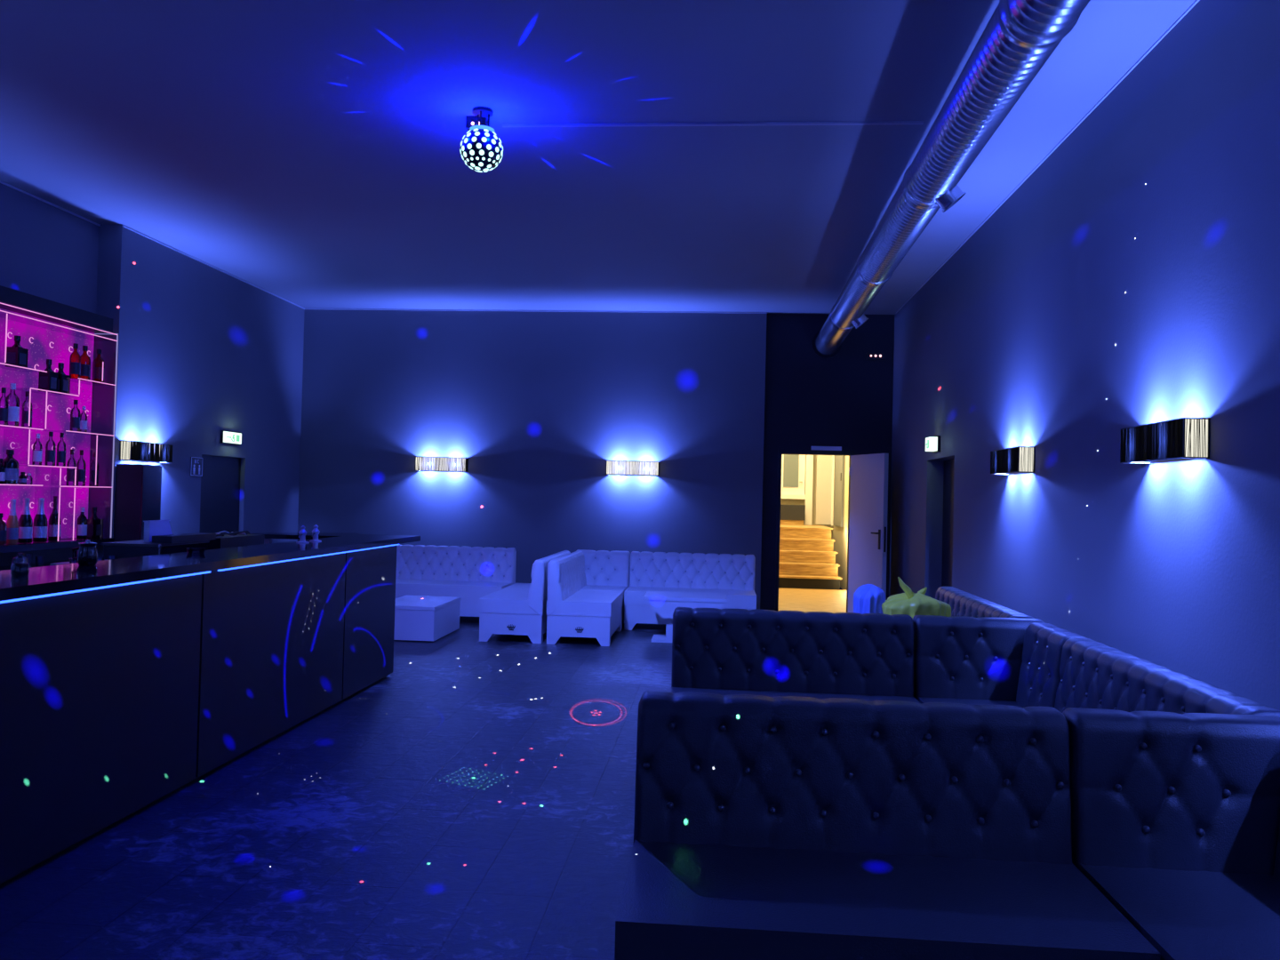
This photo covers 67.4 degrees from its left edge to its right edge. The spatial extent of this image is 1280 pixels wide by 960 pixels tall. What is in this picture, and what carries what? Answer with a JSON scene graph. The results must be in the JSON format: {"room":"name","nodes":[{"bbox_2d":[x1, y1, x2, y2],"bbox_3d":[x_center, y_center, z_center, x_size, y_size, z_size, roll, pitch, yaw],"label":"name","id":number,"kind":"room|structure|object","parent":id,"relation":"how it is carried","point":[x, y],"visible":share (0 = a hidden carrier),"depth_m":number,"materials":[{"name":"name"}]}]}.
{"room":"entertainment venue","nodes":[
{"label":"entertainment venue","id":0,"kind":"room"},
{"bbox_2d":[0,183,304,566],"bbox_3d":[-5.897,-0.571,5.510,0.450,4.240,18.010,1,-1,5],"label":"wall","id":1,"kind":"structure","parent":0,"point":[204,351],"depth_m":10.79,"materials":[{"name":"paint"}]},
{"bbox_2d":[0,180,100,226],"bbox_3d":[-6.055,-2.725,3.190,0.012,0.017,13.280,1,-1,5],"label":"trim","id":2,"kind":"structure","parent":1,"relation":"attached to","point":[1,181],"depth_m":9.05,"materials":[{"name":"grey paint"}]},
{"bbox_2d":[0,285,118,552],"bbox_3d":[-5.541,-0.516,8.415,0.289,2.275,2.660,1,-1,5],"label":"shelf","id":3,"kind":"object","parent":1,"relation":"attached to","point":[44,339],"visible":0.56,"depth_m":9.01,"materials":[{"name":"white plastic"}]},
{"bbox_2d":[0,458,5,483],"bbox_3d":[-5.543,-0.076,8.326,0.062,0.220,0.063,1,-1,5],"label":"bottle","id":4,"kind":"object","parent":3,"relation":"on","point":[2,467],"visible":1,"depth_m":8.31,"materials":[{"name":"clear glass"}]},
{"bbox_2d":[0,512,7,544],"bbox_3d":[-5.554,0.423,8.328,0.105,0.270,0.105,1,-1,5],"label":"bottle","id":5,"kind":"object","parent":3,"relation":"on","point":[3,525],"visible":1,"depth_m":8.31,"materials":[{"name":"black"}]},
{"bbox_2d":[0,387,8,425],"bbox_3d":[-5.530,-0.636,8.336,0.079,0.330,0.079,1,-1,5],"label":"bottle","id":6,"kind":"object","parent":3,"relation":"on","point":[4,412],"visible":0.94,"depth_m":8.33,"materials":[{"name":"clear glass"}]},
{"bbox_2d":[2,449,18,484],"bbox_3d":[-5.534,-0.115,8.426,0.141,0.300,0.141,1,-1,5],"label":"bottle","id":7,"kind":"object","parent":3,"relation":"on","point":[11,465],"visible":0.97,"depth_m":8.39,"materials":[{"name":"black glass"}]},
{"bbox_2d":[3,383,19,426],"bbox_3d":[-5.520,-0.659,8.441,0.111,0.380,0.111,1,-1,5],"label":"bottle","id":8,"kind":"object","parent":3,"relation":"on","point":[13,414],"visible":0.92,"depth_m":8.43,"materials":[{"name":"clear glass"}]},
{"bbox_2d":[6,499,18,543],"bbox_3d":[-5.541,0.365,8.478,0.095,0.392,0.095,1,-1,5],"label":"wine bottle","id":9,"kind":"object","parent":3,"relation":"on","point":[12,522],"visible":0.98,"depth_m":8.45,"materials":[{"name":"orange"}]},
{"bbox_2d":[5,335,28,368],"bbox_3d":[-5.506,-1.133,8.483,0.115,0.280,0.129,1,-1,5],"label":"bottle","id":10,"kind":"object","parent":3,"relation":"on","point":[16,355],"visible":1,"depth_m":8.43,"materials":[{"name":"brown glass"}]},
{"bbox_2d":[18,472,26,484],"bbox_3d":[-5.523,-0.017,8.589,0.065,0.110,0.064,1,-1,5],"label":"bottle","id":11,"kind":"object","parent":3,"relation":"on","point":[22,478],"visible":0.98,"depth_m":8.57,"materials":[{"name":"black glass"}]},
{"bbox_2d":[17,497,32,543],"bbox_3d":[-5.528,0.363,8.638,0.113,0.402,0.113,1,-1,5],"label":"champagne bottle","id":12,"kind":"object","parent":3,"relation":"on","point":[25,521],"visible":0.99,"depth_m":8.61,"materials":[{"name":"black glass"}]},
{"bbox_2d":[21,391,32,428],"bbox_3d":[-5.506,-0.631,8.625,0.081,0.330,0.081,1,-1,5],"label":"bottle","id":13,"kind":"object","parent":3,"relation":"on","point":[24,413],"visible":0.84,"depth_m":8.62,"materials":[{"name":"clear glass"}]},
{"bbox_2d":[26,472,32,484],"bbox_3d":[-5.518,-0.010,8.664,0.060,0.100,0.059,1,-1,5],"label":"bottle","id":14,"kind":"object","parent":3,"relation":"on","point":[28,474],"visible":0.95,"depth_m":8.68,"materials":[{"name":"clear glass"}]},
{"bbox_2d":[32,433,42,465],"bbox_3d":[-5.503,-0.278,8.768,0.075,0.290,0.075,1,-1,5],"label":"bottle","id":15,"kind":"object","parent":3,"relation":"on","point":[36,454],"visible":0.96,"depth_m":8.76,"materials":[{"name":"clear glass"}]},
{"bbox_2d":[32,497,47,542],"bbox_3d":[-5.513,0.367,8.827,0.115,0.402,0.115,1,-1,5],"label":"champagne bottle","id":16,"kind":"object","parent":3,"relation":"on","point":[40,524],"visible":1,"depth_m":8.79,"materials":[{"name":"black glass"}]},
{"bbox_2d":[38,359,58,392],"bbox_3d":[-5.477,-0.966,8.889,0.107,0.300,0.119,1,-1,5],"label":"bottle","id":17,"kind":"object","parent":3,"relation":"on","point":[48,380],"visible":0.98,"depth_m":8.84,"materials":[{"name":"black glass"}]},
{"bbox_2d":[44,432,55,465],"bbox_3d":[-5.489,-0.290,8.938,0.083,0.320,0.083,1,-1,5],"label":"bottle","id":18,"kind":"object","parent":3,"relation":"on","point":[50,454],"visible":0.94,"depth_m":8.93,"materials":[{"name":"clear glass"}]},
{"bbox_2d":[48,496,60,541],"bbox_3d":[-5.497,0.361,9.017,0.101,0.420,0.101,1,-1,5],"label":"wine bottle","id":19,"kind":"object","parent":3,"relation":"on","point":[53,519],"visible":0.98,"depth_m":8.98,"materials":[{"name":"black glass"}]},
{"bbox_2d":[52,362,70,394],"bbox_3d":[-5.464,-0.958,9.054,0.107,0.290,0.119,1,-1,5],"label":"bottle","id":20,"kind":"object","parent":3,"relation":"on","point":[63,380],"visible":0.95,"depth_m":9.03,"materials":[{"name":"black glass"}]},
{"bbox_2d":[56,432,66,466],"bbox_3d":[-5.477,-0.287,9.087,0.077,0.320,0.077,1,-1,5],"label":"bottle","id":21,"kind":"object","parent":3,"relation":"on","point":[60,454],"visible":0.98,"depth_m":9.07,"materials":[{"name":"clear glass"}]},
{"bbox_2d":[65,448,76,486],"bbox_3d":[-5.468,-0.119,9.234,0.079,0.350,0.079,1,-1,5],"label":"bottle","id":22,"kind":"object","parent":3,"relation":"on","point":[70,473],"visible":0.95,"depth_m":9.22,"materials":[{"name":"clear glass"}]},
{"bbox_2d":[69,343,80,379],"bbox_3d":[-5.444,-1.144,9.251,0.095,0.340,0.095,1,-1,5],"label":"bottle","id":23,"kind":"object","parent":3,"relation":"on","point":[75,358],"visible":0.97,"depth_m":9.22,"materials":[{"name":"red glass"}]},
{"bbox_2d":[69,400,80,431],"bbox_3d":[-5.454,-0.619,9.272,0.087,0.310,0.087,1,-1,5],"label":"bottle","id":24,"kind":"object","parent":3,"relation":"on","point":[75,421],"visible":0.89,"depth_m":9.26,"materials":[{"name":"clear glass"}]},
{"bbox_2d":[75,449,86,486],"bbox_3d":[-5.457,-0.117,9.374,0.079,0.350,0.079,1,-1,5],"label":"bottle","id":25,"kind":"object","parent":3,"relation":"on","point":[80,473],"visible":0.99,"depth_m":9.36,"materials":[{"name":"clear glass"}]},
{"bbox_2d":[76,507,87,539],"bbox_3d":[-5.467,0.424,9.404,0.089,0.310,0.089,1,-1,5],"label":"bottle","id":26,"kind":"object","parent":3,"relation":"on","point":[82,520],"visible":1,"depth_m":9.37,"materials":[{"name":"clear glass"}]},
{"bbox_2d":[80,406,87,431],"bbox_3d":[-5.445,-0.591,9.392,0.062,0.260,0.063,1,-1,5],"label":"bottle","id":27,"kind":"object","parent":3,"relation":"on","point":[83,423],"visible":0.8,"depth_m":9.38,"materials":[{"name":"clear glass"}]},
{"bbox_2d":[78,345,90,381],"bbox_3d":[-5.432,-1.141,9.391,0.105,0.340,0.105,1,-1,5],"label":"bottle","id":28,"kind":"object","parent":3,"relation":"on","point":[85,360],"visible":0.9,"depth_m":9.36,"materials":[{"name":"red glass"}]},
{"bbox_2d":[88,452,98,486],"bbox_3d":[-5.441,-0.108,9.573,0.081,0.340,0.081,1,-1,5],"label":"bottle","id":29,"kind":"object","parent":3,"relation":"on","point":[92,472],"visible":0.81,"depth_m":9.56,"materials":[{"name":"clear glass"}]},
{"bbox_2d":[86,507,103,538],"bbox_3d":[-5.452,0.427,9.583,0.112,0.310,0.125,1,-1,5],"label":"bottle","id":30,"kind":"object","parent":3,"relation":"on","point":[94,524],"visible":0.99,"depth_m":9.54,"materials":[{"name":"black glass"}]},
{"bbox_2d":[91,349,104,383],"bbox_3d":[-5.415,-1.137,9.600,0.107,0.340,0.107,1,-1,5],"label":"bottle","id":31,"kind":"object","parent":3,"relation":"on","point":[97,364],"visible":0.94,"depth_m":9.56,"materials":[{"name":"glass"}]},
{"bbox_2d":[119,440,173,463],"bbox_3d":[-5.231,-0.295,10.192,0.128,0.200,0.750,1,-1,5],"label":"wall lamp","id":32,"kind":"object","parent":1,"relation":"attached to","point":[129,450],"visible":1,"depth_m":10.05,"materials":[{"name":"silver metal"}]},
{"bbox_2d":[190,456,202,476],"bbox_3d":[-5.206,-0.157,11.271,0.010,0.220,0.260,1,-1,5],"label":"sign","id":33,"kind":"object","parent":1,"relation":"attached to","point":[196,463],"visible":1,"depth_m":11.26,"materials":[{"name":"black plastic"}]},
{"bbox_2d":[122,224,304,309],"bbox_3d":[-5.096,-2.554,11.944,0.012,0.017,4.330,1,-1,5],"label":"trim","id":34,"kind":"structure","parent":1,"relation":"attached to","point":[124,226],"depth_m":11.36,"materials":[{"name":"grey paint"}]},
{"bbox_2d":[199,455,240,533],"bbox_3d":[-5.393,0.685,11.917,0.434,1.970,1.050,1,-1,5],"label":"door","id":35,"kind":"structure","parent":1,"relation":"in","point":[220,478],"depth_m":11.94,"materials":[{"name":"black"}]},
{"bbox_2d":[220,430,241,445],"bbox_3d":[-5.115,-0.529,12.023,0.052,0.159,0.444,1,-1,5],"label":"exit sign","id":36,"kind":"object","parent":1,"relation":"attached to","point":[230,437],"visible":1,"depth_m":11.97,"materials":[{"name":"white plastic"}]},
{"bbox_2d":[0,587,846,959],"bbox_3d":[-1.487,1.781,6.910,12.000,0.200,21.600,1,-1,5],"label":"floor","id":37,"kind":"structure","parent":0,"point":[474,800],"depth_m":4.46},
{"bbox_2d":[0,560,72,570],"bbox_3d":[-5.481,1.190,8.308,0.495,0.835,2.720,1,-1,5],"label":"countertop","id":38,"kind":"structure","parent":37,"relation":"on","point":[46,564],"depth_m":8.82,"materials":[{"name":"black"}]},
{"bbox_2d":[23,553,32,567],"bbox_3d":[-5.355,0.711,8.397,0.072,0.130,0.072,1,-1,5],"label":"glass","id":39,"kind":"object","parent":38,"relation":"on","point":[31,555],"visible":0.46,"depth_m":8.39,"materials":[{"name":"clear glass"}]},
{"bbox_2d":[35,555,44,567],"bbox_3d":[-5.343,0.729,8.546,0.072,0.100,0.072,1,-1,5],"label":"glass","id":40,"kind":"object","parent":38,"relation":"on","point":[43,556],"visible":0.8,"depth_m":8.54,"materials":[{"name":"clear glass"}]},
{"bbox_2d":[113,464,161,541],"bbox_3d":[-5.191,0.741,9.903,0.285,1.800,0.330,1,-1,5],"label":"tall cabinet","id":41,"kind":"object","parent":37,"relation":"on","point":[138,486],"visible":0.36,"depth_m":9.75,"materials":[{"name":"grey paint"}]},
{"bbox_2d":[0,534,420,884],"bbox_3d":[-2.580,1.028,5.091,0.540,1.192,7.370,1,-1,5],"label":"bar counter","id":42,"kind":"object","parent":37,"relation":"on","point":[124,683],"depth_m":4.80,"materials":[{"name":"black"}]},
{"bbox_2d":[10,552,29,575],"bbox_3d":[-2.682,0.364,4.153,0.066,0.098,0.066,1,-1,5],"label":"candle jar","id":43,"kind":"object","parent":42,"relation":"on","point":[17,568],"visible":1,"depth_m":4.13,"materials":[{"name":"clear glass"}]},
{"bbox_2d":[72,539,97,566],"bbox_3d":[-2.743,0.357,4.745,0.114,0.128,0.092,2,-1,-28],"label":"jug","id":44,"kind":"object","parent":42,"relation":"on","point":[87,553],"visible":1,"depth_m":4.72,"materials":[{"name":"black paint"}]},
{"bbox_2d":[186,547,206,553],"bbox_3d":[-2.671,0.426,5.777,0.110,0.030,0.110,1,-1,5],"label":"glass ashtray","id":45,"kind":"object","parent":42,"relation":"on","point":[202,550],"visible":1,"depth_m":5.77,"materials":[{"name":"black glass"}]},
{"bbox_2d":[296,525,309,543],"bbox_3d":[-2.518,0.403,7.170,0.089,0.130,0.111,0,-1,43],"label":"bar pourer","id":46,"kind":"object","parent":42,"relation":"on","point":[302,532],"visible":1,"depth_m":7.15,"materials":[{"name":"silver metal"}]},
{"bbox_2d":[309,524,321,541],"bbox_3d":[-2.499,0.407,7.399,0.089,0.130,0.111,0,-1,43],"label":"bar pourer","id":47,"kind":"object","parent":42,"relation":"on","point":[316,532],"visible":1,"depth_m":7.38,"materials":[{"name":"silver metal"}]},
{"bbox_2d":[247,532,359,543],"bbox_3d":[-3.026,1.080,8.728,0.925,1.188,0.750,1,-1,5],"label":"countertop","id":48,"kind":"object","parent":37,"relation":"on","point":[268,536],"visible":0.21,"depth_m":8.46,"materials":[{"name":"black"}]},
{"bbox_2d":[393,595,460,641],"bbox_3d":[-2.458,1.534,10.696,0.650,0.375,1.030,1,-1,5],"label":"coffee table","id":49,"kind":"object","parent":37,"relation":"on","point":[417,618],"visible":0.79,"depth_m":10.20,"materials":[{"name":"white plastic"}]},
{"bbox_2d":[395,544,516,616],"bbox_3d":[-2.596,1.294,12.129,1.920,0.896,0.806,1,-1,5],"label":"tufted sofa","id":50,"kind":"object","parent":37,"relation":"on","point":[470,574],"visible":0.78,"depth_m":12.30,"materials":[{"name":"white leather"}]},
{"bbox_2d":[479,550,570,643],"bbox_3d":[-1.302,1.311,11.232,0.696,0.896,1.934,1,-1,5],"label":"sofa","id":51,"kind":"object","parent":37,"relation":"on","point":[516,608],"visible":0.62,"depth_m":10.28,"materials":[{"name":"white leather"}]},
{"bbox_2d":[546,553,623,646],"bbox_3d":[-0.603,1.321,10.839,0.696,0.896,1.264,1,-1,5],"label":"sofa","id":52,"kind":"object","parent":37,"relation":"on","point":[572,612],"visible":1,"depth_m":10.23,"materials":[{"name":"white leather"}]},
{"bbox_2d":[569,549,630,629],"bbox_3d":[-0.515,1.341,11.925,0.696,0.896,0.876,1,-1,5],"label":"sofa","id":53,"kind":"object","parent":37,"relation":"on","point":[599,570],"visible":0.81,"depth_m":12.15,"materials":[{"name":"white leather"}]},
{"bbox_2d":[643,591,726,642],"bbox_3d":[0.504,1.539,10.717,0.900,0.510,0.600,1,-1,5],"label":"coffee table","id":54,"kind":"object","parent":37,"relation":"on","point":[664,604],"visible":0.59,"depth_m":10.45,"materials":[{"name":"white plastic"}]},
{"bbox_2d":[624,551,756,630],"bbox_3d":[0.629,1.368,11.832,1.580,0.896,0.876,1,-1,5],"label":"tufted sofa","id":55,"kind":"object","parent":37,"relation":"on","point":[732,575],"visible":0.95,"depth_m":12.05,"materials":[{"name":"white leather"}]},
{"bbox_2d":[671,607,920,703],"bbox_3d":[0.911,1.265,5.665,1.475,0.906,0.826,1,-1,5],"label":"tufted sofa","id":56,"kind":"object","parent":37,"relation":"on","point":[821,655],"visible":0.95,"depth_m":5.88,"materials":[{"name":"black leather"}]},
{"bbox_2d":[778,524,841,589],"bbox_3d":[3.018,1.459,19.080,1.550,1.075,3.430,1,-1,5],"label":"staircase","id":57,"kind":"structure","parent":37,"relation":"on","point":[807,556],"depth_m":17.93,"materials":[{"name":"brown wood"}]},
{"bbox_2d":[780,504,805,525],"bbox_3d":[3.167,0.737,20.401,0.640,0.420,0.360,1,-1,5],"label":"bench","id":58,"kind":"object","parent":57,"relation":"on","point":[795,515],"visible":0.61,"depth_m":20.22,"materials":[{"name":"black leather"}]},
{"bbox_2d":[614,690,1160,959],"bbox_3d":[0.685,1.215,3.005,1.455,0.906,0.846,1,-1,5],"label":"tufted sofa","id":59,"kind":"object","parent":37,"relation":"on","point":[780,828],"visible":1,"depth_m":3.19,"materials":[{"name":"black leather"}]},
{"bbox_2d":[935,586,1034,618],"bbox_3d":[2.162,1.319,7.055,0.826,0.906,2.100,1,-1,5],"label":"tufted sofa","id":60,"kind":"object","parent":37,"relation":"on","point":[962,603],"visible":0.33,"depth_m":7.02,"materials":[{"name":"black leather"}]},
{"bbox_2d":[853,584,885,614],"bbox_3d":[1.783,1.072,7.459,0.250,0.525,0.299,1,-1,5],"label":"bag","id":61,"kind":"object","parent":60,"relation":"on","point":[868,598],"visible":0.35,"depth_m":7.37,"materials":[{"name":"blue fabric"}]},
{"bbox_2d":[881,576,951,619],"bbox_3d":[2.004,1.021,6.996,0.482,0.622,0.450,1,-1,5],"label":"bag","id":62,"kind":"object","parent":60,"relation":"on","point":[911,604],"visible":0.35,"depth_m":6.85,"materials":[{"name":"green fabric"}]},
{"bbox_2d":[912,615,1086,708],"bbox_3d":[2.054,1.292,5.572,0.801,0.906,0.826,1,-1,5],"label":"sofa","id":63,"kind":"object","parent":37,"relation":"on","point":[963,660],"visible":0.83,"depth_m":5.79,"materials":[{"name":"black leather"}]},
{"bbox_2d":[1054,637,1279,716],"bbox_3d":[1.960,1.267,4.243,0.776,0.906,1.800,1,-1,5],"label":"tufted sofa","id":64,"kind":"object","parent":37,"relation":"on","point":[1093,674],"visible":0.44,"depth_m":4.31,"materials":[{"name":"black leather"}]},
{"bbox_2d":[1062,707,1279,959],"bbox_3d":[1.818,1.239,2.773,0.821,0.906,1.126,1,-1,5],"label":"sofa","id":65,"kind":"object","parent":37,"relation":"on","point":[1175,818],"visible":0.99,"depth_m":3.13,"materials":[{"name":"black leather"}]},
{"bbox_3d":[-3.519,1.102,5.783,0.900,1.020,5.200,1,-1,5],"label":"countertop","id":66,"kind":"structure","parent":37,"relation":"on","visible":0},
{"bbox_2d":[50,555,117,565],"bbox_3d":[-3.276,0.530,5.774,0.280,0.135,0.400,1,-1,5],"label":"tray","id":67,"kind":"object","parent":66,"relation":"on","point":[108,556],"visible":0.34,"depth_m":5.65,"materials":[{"name":"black plastic"}]},
{"bbox_2d":[101,539,209,559],"bbox_3d":[-3.294,0.515,6.560,0.417,0.192,0.637,1,-1,5],"label":"equipment case","id":68,"kind":"object","parent":66,"relation":"on","point":[129,548],"visible":0.48,"depth_m":6.28,"materials":[{"name":"black paint"}]},
{"bbox_2d":[143,520,172,542],"bbox_3d":[-3.331,0.350,6.652,0.050,0.142,0.305,1,-1,5],"label":"display","id":69,"kind":"object","parent":68,"relation":"on","point":[151,528],"visible":0.89,"depth_m":6.58,"materials":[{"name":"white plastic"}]},
{"bbox_2d":[152,532,215,543],"bbox_3d":[-3.160,0.401,6.670,0.140,0.045,0.560,1,-1,5],"label":"drip tray","id":70,"kind":"object","parent":68,"relation":"on","point":[197,536],"visible":1,"depth_m":6.54,"materials":[{"name":"black plastic"}]},
{"bbox_2d":[207,530,264,549],"bbox_3d":[-3.218,0.505,7.345,0.380,0.241,0.680,1,-1,5],"label":"amplifier","id":71,"kind":"object","parent":66,"relation":"on","point":[224,539],"visible":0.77,"depth_m":7.27,"materials":[{"name":"black plastic"}]},
{"bbox_2d":[297,309,766,609],"bbox_3d":[-1.611,-0.324,13.919,6.740,4.240,0.250,1,-1,5],"label":"wall","id":72,"kind":"structure","parent":0,"point":[538,404],"depth_m":13.79,"materials":[{"name":"paint"}]},
{"bbox_2d":[414,456,468,471],"bbox_3d":[-2.860,-0.226,13.827,0.750,0.200,0.128,1,-1,5],"label":"wall lamp","id":73,"kind":"object","parent":72,"relation":"attached to","point":[421,463],"visible":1,"depth_m":13.77,"materials":[{"name":"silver metal"}]},
{"bbox_2d":[304,308,767,313],"bbox_3d":[-1.564,-2.436,13.823,6.728,0.017,0.012,1,-1,5],"label":"trim","id":74,"kind":"structure","parent":72,"relation":"attached to","point":[305,308],"depth_m":13.80,"materials":[{"name":"grey paint"}]},
{"bbox_2d":[605,460,659,475],"bbox_3d":[-0.105,-0.168,13.603,0.750,0.200,0.128,1,-1,5],"label":"wall lamp","id":75,"kind":"object","parent":72,"relation":"attached to","point":[612,467],"visible":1,"depth_m":13.55,"materials":[{"name":"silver metal"}]},
{"bbox_2d":[0,0,1195,314],"bbox_3d":[-1.534,-2.693,5.056,12.000,0.200,17.730,1,-1,5],"label":"ceiling","id":76,"kind":"structure","parent":0,"point":[307,153],"depth_m":7.07,"materials":[{"name":"paint"}]},
{"bbox_2d":[465,115,487,130],"bbox_3d":[-1.148,-2.512,6.779,0.140,0.084,0.108,1,-1,5],"label":"projector","id":77,"kind":"object","parent":76,"relation":"attached to","point":[470,120],"visible":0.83,"depth_m":6.74,"materials":[{"name":"black plastic"}]},
{"bbox_2d":[459,106,503,172],"bbox_3d":[-1.093,-2.345,6.635,0.293,0.420,0.294,1,-1,39],"label":"disco ball","id":78,"kind":"object","parent":76,"relation":"hanging from","point":[481,149],"visible":1,"depth_m":6.55,"materials":[{"name":"silver metal"}]},
{"bbox_2d":[502,120,923,127],"bbox_3d":[0.487,-2.507,6.764,2.960,0.015,0.025,1,-1,5],"label":"duct","id":79,"kind":"object","parent":76,"relation":"attached to","point":[867,122],"visible":1,"depth_m":6.76,"materials":[{"name":"grey paint"}]},
{"bbox_2d":[780,455,831,527],"bbox_3d":[3.249,0.232,20.905,2.100,3.600,0.200,1,-1,5],"label":"wall","id":80,"kind":"structure","parent":0,"point":[783,501],"depth_m":20.77,"materials":[{"name":"white paint"}]},
{"bbox_2d":[780,454,805,499],"bbox_3d":[3.245,-0.432,20.662,0.660,1.680,0.112,1,-1,5],"label":"door","id":81,"kind":"structure","parent":80,"relation":"in","point":[793,466],"depth_m":20.65,"materials":[{"name":"white plastic"}]},
{"bbox_2d":[803,455,813,525],"bbox_3d":[3.633,-0.151,20.646,0.150,2.225,0.230,1,-1,5],"label":"trim","id":82,"kind":"structure","parent":80,"relation":"attached to","point":[809,459],"depth_m":20.53,"materials":[{"name":"white plastic"}]},
{"bbox_2d":[815,455,834,525],"bbox_3d":[3.924,-0.202,20.317,0.360,2.320,0.120,1,-1,5],"label":"door","id":83,"kind":"structure","parent":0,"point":[825,463],"depth_m":20.30,"materials":[{"name":"grey paint"}]},
{"bbox_2d":[760,313,894,612],"bbox_3d":[2.643,-0.226,13.623,1.790,4.240,0.150,1,-1,5],"label":"wall","id":84,"kind":"structure","parent":0,"point":[844,399],"depth_m":13.58,"materials":[{"name":"grey paint"}]},
{"bbox_2d":[775,449,854,612],"bbox_3d":[2.461,0.734,13.534,1.065,2.310,0.019,1,-1,5],"label":"trim","id":85,"kind":"structure","parent":84,"relation":"attached to","point":[780,452],"depth_m":13.56,"materials":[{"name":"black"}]},
{"bbox_2d":[811,446,841,450],"bbox_3d":[2.623,-0.446,13.507,0.420,0.055,0.048,1,-1,5],"label":"sign","id":86,"kind":"object","parent":84,"relation":"in","point":[820,448],"depth_m":13.48,"materials":[{"name":"white plastic"}]},
{"bbox_2d":[846,453,888,612],"bbox_3d":[3.033,0.768,12.939,0.126,2.230,0.921,2,-1,-16],"label":"door","id":87,"kind":"structure","parent":84,"relation":"in","point":[868,473],"depth_m":12.88,"materials":[{"name":"grey paint"}]},
{"bbox_2d":[865,352,885,359],"bbox_3d":[3.314,-1.742,13.492,0.260,0.100,0.057,1,-1,5],"label":"panel","id":88,"kind":"object","parent":84,"relation":"attached to","point":[869,356],"visible":1,"depth_m":13.47,"materials":[{"name":"black plastic"}]},
{"bbox_2d":[811,0,1090,358],"bbox_3d":[1.870,-2.073,5.013,0.462,0.450,17.218,1,-1,5],"label":"ventilation duct","id":89,"kind":"object","parent":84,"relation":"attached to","point":[1020,36],"visible":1,"depth_m":5.48,"materials":[{"name":"metal"}]},
{"bbox_2d":[850,313,868,328],"bbox_3d":[2.510,-1.839,11.018,0.188,0.125,0.188,-39,-4,3],"label":"outlet","id":90,"kind":"object","parent":89,"relation":"attached to","point":[857,323],"depth_m":10.95,"materials":[{"name":"metal"}]},
{"bbox_2d":[934,184,966,212],"bbox_3d":[2.091,-1.925,6.508,0.188,0.125,0.188,-39,-4,3],"label":"outlet","id":91,"kind":"object","parent":89,"relation":"attached to","point":[946,201],"depth_m":6.44,"materials":[{"name":"metal"}]},
{"bbox_2d":[831,0,1279,710],"bbox_3d":[3.240,-0.250,8.372,0.250,4.340,25.200,1,-1,5],"label":"wall","id":92,"kind":"structure","parent":0,"point":[1132,278],"depth_m":5.71,"materials":[{"name":"paint"}]},
{"bbox_2d":[833,455,844,527],"bbox_3d":[3.993,-0.128,19.247,0.055,2.100,1.200,1,-1,5],"label":"door","id":93,"kind":"structure","parent":92,"relation":"in","point":[839,460],"depth_m":19.04,"materials":[{"name":"grey wood"}]},
{"bbox_2d":[925,435,940,452],"bbox_3d":[3.243,-0.397,10.643,0.117,0.174,0.244,1,-1,5],"label":"exit sign","id":94,"kind":"object","parent":92,"relation":"attached to","point":[932,444],"visible":1,"depth_m":10.54,"materials":[{"name":"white plastic"}]},
{"bbox_2d":[941,458,954,586],"bbox_3d":[3.449,0.811,10.493,0.109,2.100,1.300,1,-1,5],"label":"door","id":95,"kind":"structure","parent":92,"relation":"in","point":[947,569],"depth_m":10.88,"materials":[{"name":"black"}]},
{"bbox_2d":[990,446,1034,474],"bbox_3d":[2.997,-0.151,7.748,0.128,0.200,0.750,1,-1,5],"label":"wall lamp","id":96,"kind":"object","parent":92,"relation":"attached to","point":[1018,459],"visible":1,"depth_m":7.51,"materials":[{"name":"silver metal"}]},
{"bbox_2d":[895,0,1199,314],"bbox_3d":[2.858,-2.487,4.637,0.010,0.011,17.610,1,-1,5],"label":"trim","id":97,"kind":"structure","parent":92,"relation":"attached to","point":[1196,2],"depth_m":6.56,"materials":[{"name":"grey paint"}]},
{"bbox_2d":[1120,417,1209,463],"bbox_3d":[2.785,-0.201,5.127,0.128,0.200,0.750,1,-1,5],"label":"wall lamp","id":98,"kind":"object","parent":92,"relation":"attached to","point":[1182,437],"visible":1,"depth_m":4.94,"materials":[{"name":"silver metal"}]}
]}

